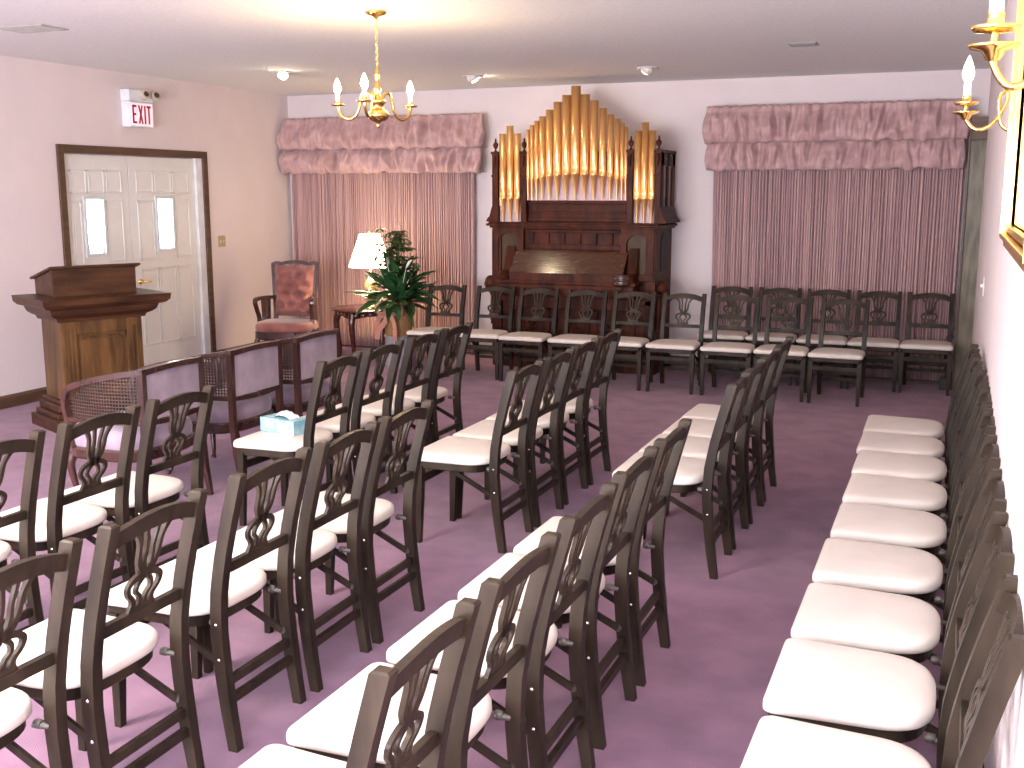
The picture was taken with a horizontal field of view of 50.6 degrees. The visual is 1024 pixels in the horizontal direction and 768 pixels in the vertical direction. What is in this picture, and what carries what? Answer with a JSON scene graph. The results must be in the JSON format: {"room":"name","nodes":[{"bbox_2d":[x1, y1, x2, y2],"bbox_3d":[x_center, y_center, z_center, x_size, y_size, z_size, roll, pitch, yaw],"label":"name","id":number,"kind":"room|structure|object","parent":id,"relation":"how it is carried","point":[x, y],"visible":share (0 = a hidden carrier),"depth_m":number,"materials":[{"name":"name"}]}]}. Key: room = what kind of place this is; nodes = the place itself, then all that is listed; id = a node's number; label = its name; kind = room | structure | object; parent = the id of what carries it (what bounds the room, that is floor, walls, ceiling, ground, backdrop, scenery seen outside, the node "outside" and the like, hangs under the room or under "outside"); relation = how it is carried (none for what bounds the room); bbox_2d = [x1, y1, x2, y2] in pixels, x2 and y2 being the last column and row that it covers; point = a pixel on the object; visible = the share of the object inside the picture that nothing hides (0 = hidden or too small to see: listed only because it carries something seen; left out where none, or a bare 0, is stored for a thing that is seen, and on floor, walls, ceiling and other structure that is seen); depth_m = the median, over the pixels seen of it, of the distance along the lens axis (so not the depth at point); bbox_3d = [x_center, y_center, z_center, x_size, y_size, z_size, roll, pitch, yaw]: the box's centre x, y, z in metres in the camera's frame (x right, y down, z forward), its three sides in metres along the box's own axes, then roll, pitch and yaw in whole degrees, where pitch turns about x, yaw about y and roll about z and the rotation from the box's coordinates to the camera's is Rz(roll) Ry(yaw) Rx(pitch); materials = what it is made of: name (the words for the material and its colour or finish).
{"room":"funeral home chapel","nodes":[
{"label":"funeral home chapel","id":0,"kind":"room"},
{"bbox_2d":[0,55,294,395],"bbox_3d":[-4.899,-0.876,6.864,0.100,2.800,12.290,4,11,22],"label":"wall","id":1,"kind":"structure","parent":0,"point":[43,105],"depth_m":9.83,"materials":[{"name":"paint"}]},
{"bbox_2d":[0,387,46,409],"bbox_3d":[-5.506,0.737,5.485,0.018,0.105,8.795,4,11,22],"label":"baseboard","id":2,"kind":"structure","parent":1,"relation":"attached to","point":[30,396],"depth_m":8.96,"materials":[{"name":"brown wood"}]},
{"bbox_2d":[64,153,132,265],"bbox_3d":[-3.714,-1.022,9.783,0.062,2.050,0.816,4,11,22],"label":"door","id":3,"kind":"structure","parent":1,"relation":"in","point":[96,185],"depth_m":9.68,"materials":[{"name":"white wood"}]},
{"bbox_2d":[55,144,216,361],"bbox_3d":[-3.464,-1.133,10.222,0.022,2.135,1.990,4,11,22],"label":"trim","id":4,"kind":"structure","parent":1,"relation":"attached to","point":[61,149],"depth_m":10.09,"materials":[{"name":"brown wood"}]},
{"bbox_2d":[120,89,160,127],"bbox_3d":[-3.398,-2.528,9.948,0.165,0.338,0.358,4,11,22],"label":"exit sign","id":5,"kind":"object","parent":1,"relation":"attached to","point":[136,105],"visible":1,"depth_m":9.88,"materials":[{"name":"white plastic"}]},
{"bbox_2d":[126,156,202,365],"bbox_3d":[-3.365,-1.164,10.582,0.093,2.050,0.930,4,11,22],"label":"door","id":6,"kind":"structure","parent":1,"relation":"in","point":[161,190],"depth_m":10.56,"materials":[{"name":"white wood"}]},
{"bbox_2d":[192,158,210,361],"bbox_3d":[-3.189,-1.246,11.056,0.096,2.065,0.085,4,11,22],"label":"trim","id":7,"kind":"structure","parent":1,"relation":"attached to","point":[197,174],"depth_m":11.02,"materials":[{"name":"white wood"}]},
{"bbox_2d":[218,235,225,246],"bbox_3d":[-3.018,-1.486,11.280,0.014,0.116,0.116,4,11,22],"label":"switch plate","id":8,"kind":"object","parent":1,"relation":"attached to","point":[221,239],"visible":1,"depth_m":11.28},
{"bbox_2d":[217,340,285,358],"bbox_3d":[-2.805,-0.416,11.993,0.018,0.105,1.505,4,11,22],"label":"baseboard","id":9,"kind":"structure","parent":1,"relation":"attached to","point":[263,340],"depth_m":11.56,"materials":[{"name":"brown wood"}]},
{"bbox_2d":[0,345,953,767],"bbox_3d":[-1.488,0.795,5.745,7.470,0.100,12.490,4,11,22],"label":"floor","id":10,"kind":"structure","parent":0,"point":[700,703],"depth_m":4.93,"materials":[{"name":"carpet"}]},
{"bbox_2d":[0,429,45,630],"bbox_3d":[-1.987,0.620,3.853,0.562,0.905,0.440,4,11,23],"label":"folding chair","id":11,"kind":"object","parent":10,"relation":"on","point":[34,446],"visible":0.79,"depth_m":3.89,"materials":[{"name":"brown wood"}]},
{"bbox_2d":[0,537,82,767],"bbox_3d":[-1.379,0.833,2.651,0.562,0.905,0.440,4,11,23],"label":"folding chair","id":12,"kind":"object","parent":10,"relation":"on","point":[15,704],"visible":1,"depth_m":2.67,"materials":[{"name":"brown wood"}]},
{"bbox_2d":[0,405,140,608],"bbox_3d":[-1.803,0.541,4.300,0.562,0.905,0.440,4,11,22],"label":"folding chair","id":13,"kind":"object","parent":10,"relation":"on","point":[59,517],"visible":0.82,"depth_m":4.19,"materials":[{"name":"brown wood"}]},
{"bbox_2d":[11,263,171,432],"bbox_3d":[-3.162,-0.307,8.230,0.970,1.204,0.629,-9,14,-42],"label":"lectern","id":14,"kind":"object","parent":10,"relation":"on","point":[90,315],"visible":0.73,"depth_m":8.07,"materials":[{"name":"brown wood"}]},
{"bbox_2d":[0,488,207,767],"bbox_3d":[-1.196,0.757,3.083,0.562,0.905,0.440,4,11,21],"label":"folding chair","id":15,"kind":"object","parent":10,"relation":"on","point":[104,650],"visible":0.94,"depth_m":3.00,"materials":[{"name":"brown wood"}]},
{"bbox_2d":[61,356,213,494],"bbox_3d":[-2.125,0.265,6.119,0.643,0.822,0.608,4,11,20],"label":"tub chair","id":16,"kind":"object","parent":10,"relation":"on","point":[163,380],"visible":0.71,"depth_m":5.88,"materials":[{"name":"brown wood"}]},
{"bbox_2d":[75,411,192,449],"bbox_3d":[-2.150,0.250,6.125,0.572,0.132,0.572,4,11,20],"label":"seat cushion","id":17,"kind":"object","parent":16,"relation":"on","point":[114,437],"depth_m":5.91,"materials":[{"name":"purple fabric"}]},
{"bbox_2d":[64,385,215,566],"bbox_3d":[-1.627,0.462,4.745,0.562,0.905,0.440,4,11,22],"label":"folding chair","id":18,"kind":"object","parent":10,"relation":"on","point":[148,491],"visible":0.67,"depth_m":4.63,"materials":[{"name":"brown wood"}]},
{"bbox_2d":[107,447,312,752],"bbox_3d":[-0.991,0.668,3.585,0.562,0.905,0.440,4,11,22],"label":"folding chair","id":19,"kind":"object","parent":10,"relation":"on","point":[223,585],"visible":0.92,"depth_m":3.49,"materials":[{"name":"brown wood"}]},
{"bbox_2d":[166,340,283,473],"bbox_3d":[-1.825,0.141,6.816,0.643,0.822,0.608,4,11,22],"label":"tub chair","id":20,"kind":"object","parent":10,"relation":"on","point":[251,368],"visible":0.62,"depth_m":6.58,"materials":[{"name":"purple fabric"}]},
{"bbox_2d":[179,389,271,422],"bbox_3d":[-1.849,0.126,6.824,0.572,0.132,0.572,4,11,22],"label":"seat cushion","id":21,"kind":"object","parent":20,"relation":"on","point":[247,409],"depth_m":6.61,"materials":[{"name":"purple fabric"}]},
{"bbox_2d":[253,260,319,342],"bbox_3d":[-2.297,-0.732,11.128,0.628,1.037,0.668,1,10,5],"label":"tufted armchair","id":22,"kind":"object","parent":10,"relation":"on","point":[294,287],"visible":0.88,"depth_m":11.26,"materials":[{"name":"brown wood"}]},
{"bbox_2d":[255,318,317,332],"bbox_3d":[-2.304,-0.606,11.078,0.600,0.098,0.515,1,10,5],"label":"seat cushion","id":23,"kind":"object","parent":22,"relation":"on","point":[264,325],"depth_m":10.88,"materials":[{"name":"fabric"}]},
{"bbox_2d":[196,421,380,692],"bbox_3d":[-0.815,0.595,3.993,0.562,0.905,0.440,4,11,21],"label":"folding chair","id":24,"kind":"object","parent":10,"relation":"on","point":[314,545],"visible":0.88,"depth_m":3.90,"materials":[{"name":"brown wood"}]},
{"bbox_2d":[238,328,341,437],"bbox_3d":[-1.546,0.040,7.385,0.643,0.822,0.608,4,11,22],"label":"tub chair","id":25,"kind":"object","parent":10,"relation":"on","point":[307,349],"visible":0.41,"depth_m":7.12,"materials":[{"name":"purple fabric"}]},
{"bbox_2d":[259,375,328,404],"bbox_3d":[-1.570,0.025,7.392,0.572,0.132,0.572,4,11,22],"label":"seat cushion","id":26,"kind":"object","parent":25,"relation":"on","point":[293,393],"depth_m":7.11,"materials":[{"name":"purple fabric"}]},
{"bbox_2d":[233,351,362,525],"bbox_3d":[-1.120,0.286,5.738,0.562,0.905,0.440,4,11,22],"label":"folding chair","id":27,"kind":"object","parent":10,"relation":"on","point":[264,445],"visible":0.71,"depth_m":5.63,"materials":[{"name":"brown wood"}]},
{"bbox_2d":[260,410,305,435],"bbox_3d":[-1.215,0.196,5.794,0.250,0.114,0.120,7,12,34],"label":"tissue box","id":28,"kind":"object","parent":27,"relation":"on","point":[286,422],"visible":0.98,"depth_m":5.75,"materials":[{"name":"blue cardboard"}]},
{"bbox_2d":[289,340,403,493],"bbox_3d":[-0.945,0.208,6.178,0.562,0.905,0.440,4,11,22],"label":"folding chair","id":29,"kind":"object","parent":10,"relation":"on","point":[358,420],"visible":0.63,"depth_m":6.05,"materials":[{"name":"brown wood"}]},
{"bbox_2d":[267,399,434,643],"bbox_3d":[-0.645,0.523,4.403,0.562,0.905,0.440,4,11,22],"label":"folding chair","id":30,"kind":"object","parent":10,"relation":"on","point":[377,512],"visible":0.77,"depth_m":4.31,"materials":[{"name":"brown wood"}]},
{"bbox_2d":[331,304,384,356],"bbox_3d":[-1.520,-0.537,11.430,0.756,0.551,0.756,4,11,22],"label":"side table","id":31,"kind":"object","parent":10,"relation":"on","point":[346,311],"visible":0.41,"depth_m":11.16,"materials":[{"name":"brown wood"}]},
{"bbox_2d":[349,231,386,307],"bbox_3d":[-1.472,-1.190,11.272,0.450,0.790,0.450,4,11,22],"label":"table lamp","id":32,"kind":"object","parent":31,"relation":"on","point":[362,255],"visible":0.68,"depth_m":11.10,"materials":[{"name":"white fabric"}]},
{"bbox_2d":[238,597,480,767],"bbox_3d":[-0.397,0.903,2.256,0.562,0.905,0.440,4,11,22],"label":"folding chair","id":33,"kind":"object","parent":10,"relation":"on","point":[412,672],"visible":1,"depth_m":2.16,"materials":[{"name":"brown wood"}]},
{"bbox_2d":[336,330,441,487],"bbox_3d":[-0.756,0.129,6.623,0.562,0.905,0.440,4,11,21],"label":"folding chair","id":34,"kind":"object","parent":10,"relation":"on","point":[399,403],"visible":0.57,"depth_m":6.48,"materials":[{"name":"brown wood"}]},
{"bbox_2d":[384,334,412,368],"bbox_3d":[-1.136,-0.333,10.890,0.290,0.325,0.288,4,11,22],"label":"plant stand","id":35,"kind":"object","parent":10,"relation":"on","point":[388,339],"visible":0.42,"depth_m":10.77,"materials":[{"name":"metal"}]},
{"bbox_2d":[343,223,444,340],"bbox_3d":[-1.138,-1.028,10.790,0.902,1.149,0.977,4,11,22],"label":"potted plant","id":36,"kind":"object","parent":35,"relation":"on","point":[398,308],"visible":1,"depth_m":10.68,"materials":[{"name":"green plant"}]},
{"bbox_2d":[381,299,414,336],"bbox_3d":[-1.136,-0.662,10.832,0.350,0.345,0.350,4,11,22],"label":"basket","id":37,"kind":"object","parent":36,"relation":"attached to","point":[395,328],"depth_m":10.71,"materials":[{"name":"beige wicker"}]},
{"bbox_2d":[286,531,561,767],"bbox_3d":[-0.210,0.825,2.696,0.562,0.905,0.440,4,11,23],"label":"folding chair","id":38,"kind":"object","parent":10,"relation":"on","point":[327,730],"visible":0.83,"depth_m":2.61,"materials":[{"name":"brown wood"}]},
{"bbox_2d":[379,322,472,445],"bbox_3d":[-0.582,0.056,7.037,0.562,0.905,0.440,4,11,22],"label":"folding chair","id":39,"kind":"object","parent":10,"relation":"on","point":[437,393],"visible":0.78,"depth_m":6.94,"materials":[{"name":"brown wood"}]},
{"bbox_2d":[406,284,466,376],"bbox_3d":[-0.719,-0.530,10.551,0.440,0.833,0.562,3,11,19],"label":"folding chair","id":40,"kind":"object","parent":10,"relation":"on","point":[428,329],"visible":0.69,"depth_m":10.67,"materials":[{"name":"brown wood"}]},
{"bbox_2d":[416,359,544,553],"bbox_3d":[-0.165,0.336,5.460,0.562,0.905,0.440,4,11,22],"label":"folding chair","id":41,"kind":"object","parent":10,"relation":"on","point":[456,455],"visible":0.97,"depth_m":5.36,"materials":[{"name":"brown wood"}]},
{"bbox_2d":[455,285,515,379],"bbox_3d":[-0.239,-0.500,10.379,0.440,0.833,0.562,4,11,20],"label":"folding chair","id":42,"kind":"object","parent":10,"relation":"on","point":[477,335],"visible":0.87,"depth_m":10.48,"materials":[{"name":"brown wood"}]},
{"bbox_2d":[386,482,618,767],"bbox_3d":[-0.022,0.744,3.153,0.562,0.905,0.440,4,11,22],"label":"folding chair","id":43,"kind":"object","parent":10,"relation":"on","point":[591,521],"visible":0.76,"depth_m":3.09,"materials":[{"name":"brown wood"}]},
{"bbox_2d":[452,348,575,527],"bbox_3d":[0.012,0.263,5.867,0.562,0.905,0.440,4,11,22],"label":"folding chair","id":44,"kind":"object","parent":10,"relation":"on","point":[483,429],"visible":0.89,"depth_m":5.80,"materials":[{"name":"brown wood"}]},
{"bbox_2d":[498,287,559,380],"bbox_3d":[0.172,-0.463,10.171,0.440,0.833,0.562,4,11,22],"label":"folding chair","id":45,"kind":"object","parent":10,"relation":"on","point":[519,338],"visible":0.92,"depth_m":10.23,"materials":[{"name":"brown wood"}]},
{"bbox_2d":[485,337,599,504],"bbox_3d":[0.178,0.190,6.279,0.562,0.905,0.440,4,11,22],"label":"folding chair","id":46,"kind":"object","parent":10,"relation":"on","point":[589,349],"visible":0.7,"depth_m":6.22,"materials":[{"name":"brown wood"}]},
{"bbox_2d":[458,446,659,749],"bbox_3d":[0.158,0.665,3.601,0.562,0.905,0.440,4,11,22],"label":"folding chair","id":47,"kind":"object","parent":10,"relation":"on","point":[618,539],"visible":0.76,"depth_m":3.54,"materials":[{"name":"brown wood"}]},
{"bbox_2d":[522,329,622,484],"bbox_3d":[0.350,0.118,6.689,0.562,0.905,0.440,4,11,22],"label":"folding chair","id":48,"kind":"object","parent":10,"relation":"on","point":[612,339],"visible":0.65,"depth_m":6.63,"materials":[{"name":"brown wood"}]},
{"bbox_2d":[547,289,608,380],"bbox_3d":[0.620,-0.433,10.002,0.440,0.833,0.562,4,11,21],"label":"folding chair","id":49,"kind":"object","parent":10,"relation":"on","point":[566,340],"visible":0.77,"depth_m":10.08,"materials":[{"name":"brown wood"}]},
{"bbox_2d":[484,86,680,374],"bbox_3d":[0.647,-1.505,10.643,1.910,2.720,0.962,4,11,22],"label":"pipe organ","id":50,"kind":"object","parent":10,"relation":"on","point":[568,215],"visible":0.88,"depth_m":10.40,"materials":[{"name":"brown wood"}]},
{"bbox_2d":[486,222,677,229],"bbox_3d":[0.691,-1.579,10.747,1.765,0.060,0.715,4,11,22],"label":"shelf","id":51,"kind":"object","parent":50,"relation":"attached to","point":[494,225],"depth_m":10.44,"materials":[{"name":"brown wood"}]},
{"bbox_2d":[513,418,691,686],"bbox_3d":[0.339,0.587,4.039,0.562,0.905,0.440,4,11,22],"label":"folding chair","id":52,"kind":"object","parent":10,"relation":"on","point":[657,497],"visible":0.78,"depth_m":3.97,"materials":[{"name":"brown wood"}]},
{"bbox_2d":[595,290,656,390],"bbox_3d":[1.041,-0.405,9.843,0.440,0.833,0.562,4,11,23],"label":"folding chair","id":53,"kind":"object","parent":10,"relation":"on","point":[638,344],"visible":0.71,"depth_m":9.93,"materials":[{"name":"brown wood"}]},
{"bbox_2d":[645,292,706,394],"bbox_3d":[1.472,-0.372,9.659,0.440,0.833,0.562,4,11,22],"label":"folding chair","id":54,"kind":"object","parent":10,"relation":"on","point":[662,345],"visible":0.99,"depth_m":9.72,"materials":[{"name":"brown wood"}]},
{"bbox_2d":[612,371,751,579],"bbox_3d":[0.798,0.399,5.104,0.562,0.905,0.440,4,11,21],"label":"folding chair","id":55,"kind":"object","parent":10,"relation":"on","point":[693,474],"visible":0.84,"depth_m":4.95,"materials":[{"name":"brown wood"}]},
{"bbox_2d":[639,358,766,549],"bbox_3d":[0.967,0.326,5.515,0.562,0.905,0.440,4,11,22],"label":"folding chair","id":56,"kind":"object","parent":10,"relation":"on","point":[696,447],"visible":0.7,"depth_m":5.51,"materials":[{"name":"brown wood"}]},
{"bbox_2d":[662,346,781,524],"bbox_3d":[1.142,0.253,5.923,0.562,0.905,0.440,4,11,22],"label":"folding chair","id":57,"kind":"object","parent":10,"relation":"on","point":[699,427],"visible":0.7,"depth_m":5.92,"materials":[{"name":"brown wood"}]},
{"bbox_2d":[697,286,752,379],"bbox_3d":[2.026,-0.484,10.265,0.440,0.842,0.562,4,11,21],"label":"folding chair","id":58,"kind":"object","parent":10,"relation":"on","point":[722,335],"visible":0.6,"depth_m":10.35,"materials":[{"name":"brown wood"}]},
{"bbox_2d":[700,294,760,395],"bbox_3d":[1.916,-0.340,9.480,0.440,0.833,0.562,4,11,21],"label":"folding chair","id":59,"kind":"object","parent":10,"relation":"on","point":[714,348],"visible":0.91,"depth_m":9.54,"materials":[{"name":"brown wood"}]},
{"bbox_2d":[681,336,793,501],"bbox_3d":[1.311,0.181,6.334,0.562,0.905,0.440,4,11,23],"label":"folding chair","id":60,"kind":"object","parent":10,"relation":"on","point":[700,411],"visible":0.52,"depth_m":6.35,"materials":[{"name":"brown wood"}]},
{"bbox_2d":[745,287,801,385],"bbox_3d":[2.446,-0.456,10.107,0.440,0.842,0.562,4,11,22],"label":"folding chair","id":61,"kind":"object","parent":10,"relation":"on","point":[774,337],"visible":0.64,"depth_m":10.18,"materials":[{"name":"brown wood"}]},
{"bbox_2d":[753,296,813,401],"bbox_3d":[2.341,-0.312,9.320,0.440,0.833,0.562,4,11,22],"label":"folding chair","id":62,"kind":"object","parent":10,"relation":"on","point":[796,352],"visible":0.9,"depth_m":9.40,"materials":[{"name":"brown wood"}]},
{"bbox_2d":[795,289,850,388],"bbox_3d":[2.863,-0.426,9.939,0.440,0.842,0.562,4,11,21],"label":"folding chair","id":63,"kind":"object","parent":10,"relation":"on","point":[831,341],"visible":0.54,"depth_m":10.00,"materials":[{"name":"brown wood"}]},
{"bbox_2d":[807,298,869,406],"bbox_3d":[2.756,-0.277,9.121,0.440,0.833,0.562,4,11,24],"label":"folding chair","id":64,"kind":"object","parent":10,"relation":"on","point":[820,354],"visible":1,"depth_m":9.18,"materials":[{"name":"brown wood"}]},
{"bbox_2d":[846,290,901,391],"bbox_3d":[3.271,-0.395,9.764,0.440,0.842,0.562,4,11,22],"label":"folding chair","id":65,"kind":"object","parent":10,"relation":"on","point":[891,345],"visible":0.91,"depth_m":9.82,"materials":[{"name":"brown wood"}]},
{"bbox_2d":[740,574,1023,767],"bbox_3d":[0.794,0.879,2.393,0.562,0.905,0.440,4,11,22],"label":"folding chair","id":66,"kind":"object","parent":10,"relation":"on","point":[995,664],"visible":1,"depth_m":2.43,"materials":[{"name":"white leather"}]},
{"bbox_2d":[763,511,1014,767],"bbox_3d":[0.978,0.796,2.862,0.562,0.905,0.440,4,11,22],"label":"folding chair","id":67,"kind":"object","parent":10,"relation":"on","point":[892,697],"visible":0.91,"depth_m":2.77,"materials":[{"name":"white leather"}]},
{"bbox_2d":[791,468,1006,708],"bbox_3d":[1.166,0.717,3.308,0.562,0.905,0.440,4,11,22],"label":"folding chair","id":68,"kind":"object","parent":10,"relation":"on","point":[909,627],"visible":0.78,"depth_m":3.25,"materials":[{"name":"white leather"}]},
{"bbox_2d":[812,434,1000,643],"bbox_3d":[1.358,0.634,3.773,0.562,0.905,0.440,4,11,22],"label":"folding chair","id":69,"kind":"object","parent":10,"relation":"on","point":[908,571],"visible":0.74,"depth_m":3.71,"materials":[{"name":"white leather"}]},
{"bbox_2d":[830,408,995,590],"bbox_3d":[1.556,0.552,4.236,0.562,0.905,0.440,4,11,22],"label":"folding chair","id":70,"kind":"object","parent":10,"relation":"on","point":[922,530],"visible":0.53,"depth_m":4.18,"materials":[{"name":"white leather"}]},
{"bbox_2d":[842,386,991,550],"bbox_3d":[1.745,0.470,4.702,0.562,0.905,0.440,4,11,22],"label":"folding chair","id":71,"kind":"object","parent":10,"relation":"on","point":[889,491],"visible":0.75,"depth_m":4.63,"materials":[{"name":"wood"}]},
{"bbox_2d":[856,356,982,520],"bbox_3d":[2.083,0.315,5.577,0.562,0.905,0.440,4,11,22],"label":"folding chair","id":72,"kind":"object","parent":10,"relation":"on","point":[870,440],"visible":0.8,"depth_m":5.50,"materials":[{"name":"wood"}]},
{"bbox_2d":[851,369,988,514],"bbox_3d":[1.924,0.390,5.151,0.562,0.905,0.440,4,11,22],"label":"folding chair","id":73,"kind":"object","parent":10,"relation":"on","point":[902,465],"visible":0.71,"depth_m":5.08,"materials":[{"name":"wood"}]},
{"bbox_2d":[863,344,979,459],"bbox_3d":[2.255,0.238,6.008,0.562,0.905,0.440,4,11,21],"label":"folding chair","id":74,"kind":"object","parent":10,"relation":"on","point":[878,423],"visible":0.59,"depth_m":5.96,"materials":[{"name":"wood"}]},
{"bbox_2d":[898,292,953,395],"bbox_3d":[3.675,-0.365,9.591,0.440,0.842,0.562,4,11,22],"label":"folding chair","id":75,"kind":"object","parent":10,"relation":"on","point":[945,348],"visible":0.98,"depth_m":9.65,"materials":[{"name":"brown wood"}]},
{"bbox_2d":[0,0,1007,95],"bbox_3d":[-1.488,-2.060,5.239,7.470,0.100,12.490,4,11,22],"label":"ceiling","id":76,"kind":"structure","parent":0,"point":[237,44],"depth_m":7.73,"materials":[{"name":"white paint"}]},
{"bbox_2d":[0,24,68,32],"bbox_3d":[-3.167,-2.342,7.152,0.400,0.012,0.240,4,11,22],"label":"ceiling vent","id":77,"kind":"object","parent":76,"relation":"in","point":[34,28],"visible":1,"depth_m":7.11,"materials":[{"name":"white metal"}]},
{"bbox_2d":[272,71,293,79],"bbox_3d":[-2.062,-2.802,9.761,0.196,0.115,0.196,4,11,22],"label":"recessed light","id":78,"kind":"object","parent":76,"relation":"in","point":[283,75],"visible":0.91,"depth_m":9.72,"materials":[{"name":"white glass"}]},
{"bbox_2d":[330,10,416,127],"bbox_3d":[-0.886,-1.894,6.552,0.444,0.685,0.576,4,11,22],"label":"chandelier","id":79,"kind":"object","parent":76,"relation":"hanging from","point":[377,114],"visible":1,"depth_m":6.54,"materials":[{"name":"gold metal"}]},
{"bbox_2d":[462,75,482,82],"bbox_3d":[-0.368,-2.856,10.069,0.196,0.111,0.196,4,11,22],"label":"recessed light","id":80,"kind":"object","parent":76,"relation":"in","point":[471,78],"visible":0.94,"depth_m":10.03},
{"bbox_2d":[637,66,658,74],"bbox_3d":[1.177,-2.736,9.394,0.196,0.111,0.196,4,11,22],"label":"recessed light","id":81,"kind":"object","parent":76,"relation":"in","point":[647,70],"visible":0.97,"depth_m":9.35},
{"bbox_2d":[788,42,818,46],"bbox_3d":[2.130,-2.479,7.914,0.200,0.010,0.180,4,11,22],"label":"ceiling vent","id":82,"kind":"object","parent":76,"relation":"in","point":[801,44],"visible":1,"depth_m":7.87,"materials":[{"name":"white metal"}]},
{"bbox_2d":[287,69,990,371],"bbox_3d":[0.855,-1.633,11.139,7.470,2.800,0.100,4,11,22],"label":"wall","id":83,"kind":"structure","parent":0,"point":[677,110],"depth_m":10.71,"materials":[{"name":"paint"}]},
{"bbox_2d":[276,113,487,174],"bbox_3d":[-1.442,-2.571,11.652,2.490,0.627,0.298,4,11,22],"label":"valance","id":84,"kind":"object","parent":83,"relation":"attached to","point":[443,143],"visible":0.99,"depth_m":11.58,"materials":[{"name":"pink fabric"}]},
{"bbox_2d":[291,171,474,352],"bbox_3d":[-1.441,-1.487,11.972,2.265,2.181,0.064,4,11,22],"label":"pleated curtain","id":85,"kind":"object","parent":84,"relation":"hanging from","point":[437,210],"visible":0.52,"depth_m":11.88,"materials":[{"name":"fabric"}]},
{"bbox_2d":[344,345,951,381],"bbox_3d":[0.843,-0.294,11.318,7.250,0.100,0.015,4,11,22],"label":"baseboard","id":86,"kind":"structure","parent":83,"relation":"attached to","point":[344,345],"depth_m":10.94,"materials":[{"name":"brown wood"}]},
{"bbox_2d":[702,99,971,171],"bbox_3d":[2.914,-2.258,9.902,2.360,0.629,0.294,4,11,22],"label":"valance","id":87,"kind":"object","parent":83,"relation":"attached to","point":[878,135],"visible":0.99,"depth_m":9.83,"materials":[{"name":"pink fabric"}]},
{"bbox_2d":[707,167,963,380],"bbox_3d":[2.983,-1.171,10.192,2.237,2.181,0.061,4,11,22],"label":"pleated curtain","id":88,"kind":"object","parent":87,"relation":"hanging from","point":[895,230],"visible":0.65,"depth_m":10.11,"materials":[{"name":"fabric"}]},
{"bbox_2d":[972,0,1023,767],"bbox_3d":[1.923,-0.389,4.119,0.100,2.800,12.290,4,11,22],"label":"wall","id":89,"kind":"structure","parent":0,"point":[998,323],"depth_m":3.58,"materials":[{"name":"paint"}]},
{"bbox_2d":[939,333,953,389],"bbox_3d":[3.853,-0.197,9.608,0.099,0.505,0.074,4,11,22],"label":"power cord","id":90,"kind":"object","parent":89,"relation":"hanging from","point":[942,380],"visible":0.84,"depth_m":9.62,"materials":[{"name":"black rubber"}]},
{"bbox_2d":[953,140,986,389],"bbox_3d":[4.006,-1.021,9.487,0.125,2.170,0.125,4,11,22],"label":"door","id":91,"kind":"structure","parent":89,"relation":"attached to","point":[978,147],"depth_m":9.41,"materials":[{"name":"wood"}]},
{"bbox_2d":[951,117,988,389],"bbox_3d":[3.988,-1.110,9.448,0.142,2.360,0.220,4,11,22],"label":"trim","id":92,"kind":"structure","parent":89,"relation":"attached to","point":[977,122],"depth_m":9.32,"materials":[{"name":"brown wood"}]},
{"bbox_2d":[952,56,1009,131],"bbox_3d":[1.588,-0.943,3.617,0.219,0.305,0.100,4,11,22],"label":"wall sconce","id":93,"kind":"object","parent":89,"relation":"attached to","point":[968,71],"visible":0.83,"depth_m":3.62,"materials":[{"name":"gold metal"}]},
{"bbox_2d":[980,276,984,295],"bbox_3d":[2.965,-0.616,6.834,0.022,0.120,0.072,4,11,22],"label":"switch plate","id":94,"kind":"object","parent":89,"relation":"attached to","point":[981,285],"visible":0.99,"depth_m":6.80,"materials":[{"name":"white plastic"}]},
{"bbox_2d":[967,0,1023,90],"bbox_3d":[0.876,-0.607,1.855,0.179,0.320,0.100,4,11,22],"label":"wall sconce","id":95,"kind":"object","parent":89,"relation":"attached to","point":[992,51],"visible":1,"depth_m":1.86,"materials":[{"name":"gold metal"}]},
{"bbox_2d":[999,0,1023,271],"bbox_3d":[1.307,-0.840,2.710,0.050,1.050,1.500,4,11,22],"label":"picture frame","id":96,"kind":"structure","parent":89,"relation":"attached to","point":[1011,233],"depth_m":3.34,"materials":[{"name":"gold metal"}]},
{"bbox_2d":[1013,89,1023,230],"bbox_3d":[1.319,-0.839,2.705,0.007,0.930,1.380,4,11,22],"label":"mirror glass","id":97,"kind":"object","parent":96,"relation":"attached to","point":[1018,128],"depth_m":3.31,"materials":[{"name":"white mirror"}]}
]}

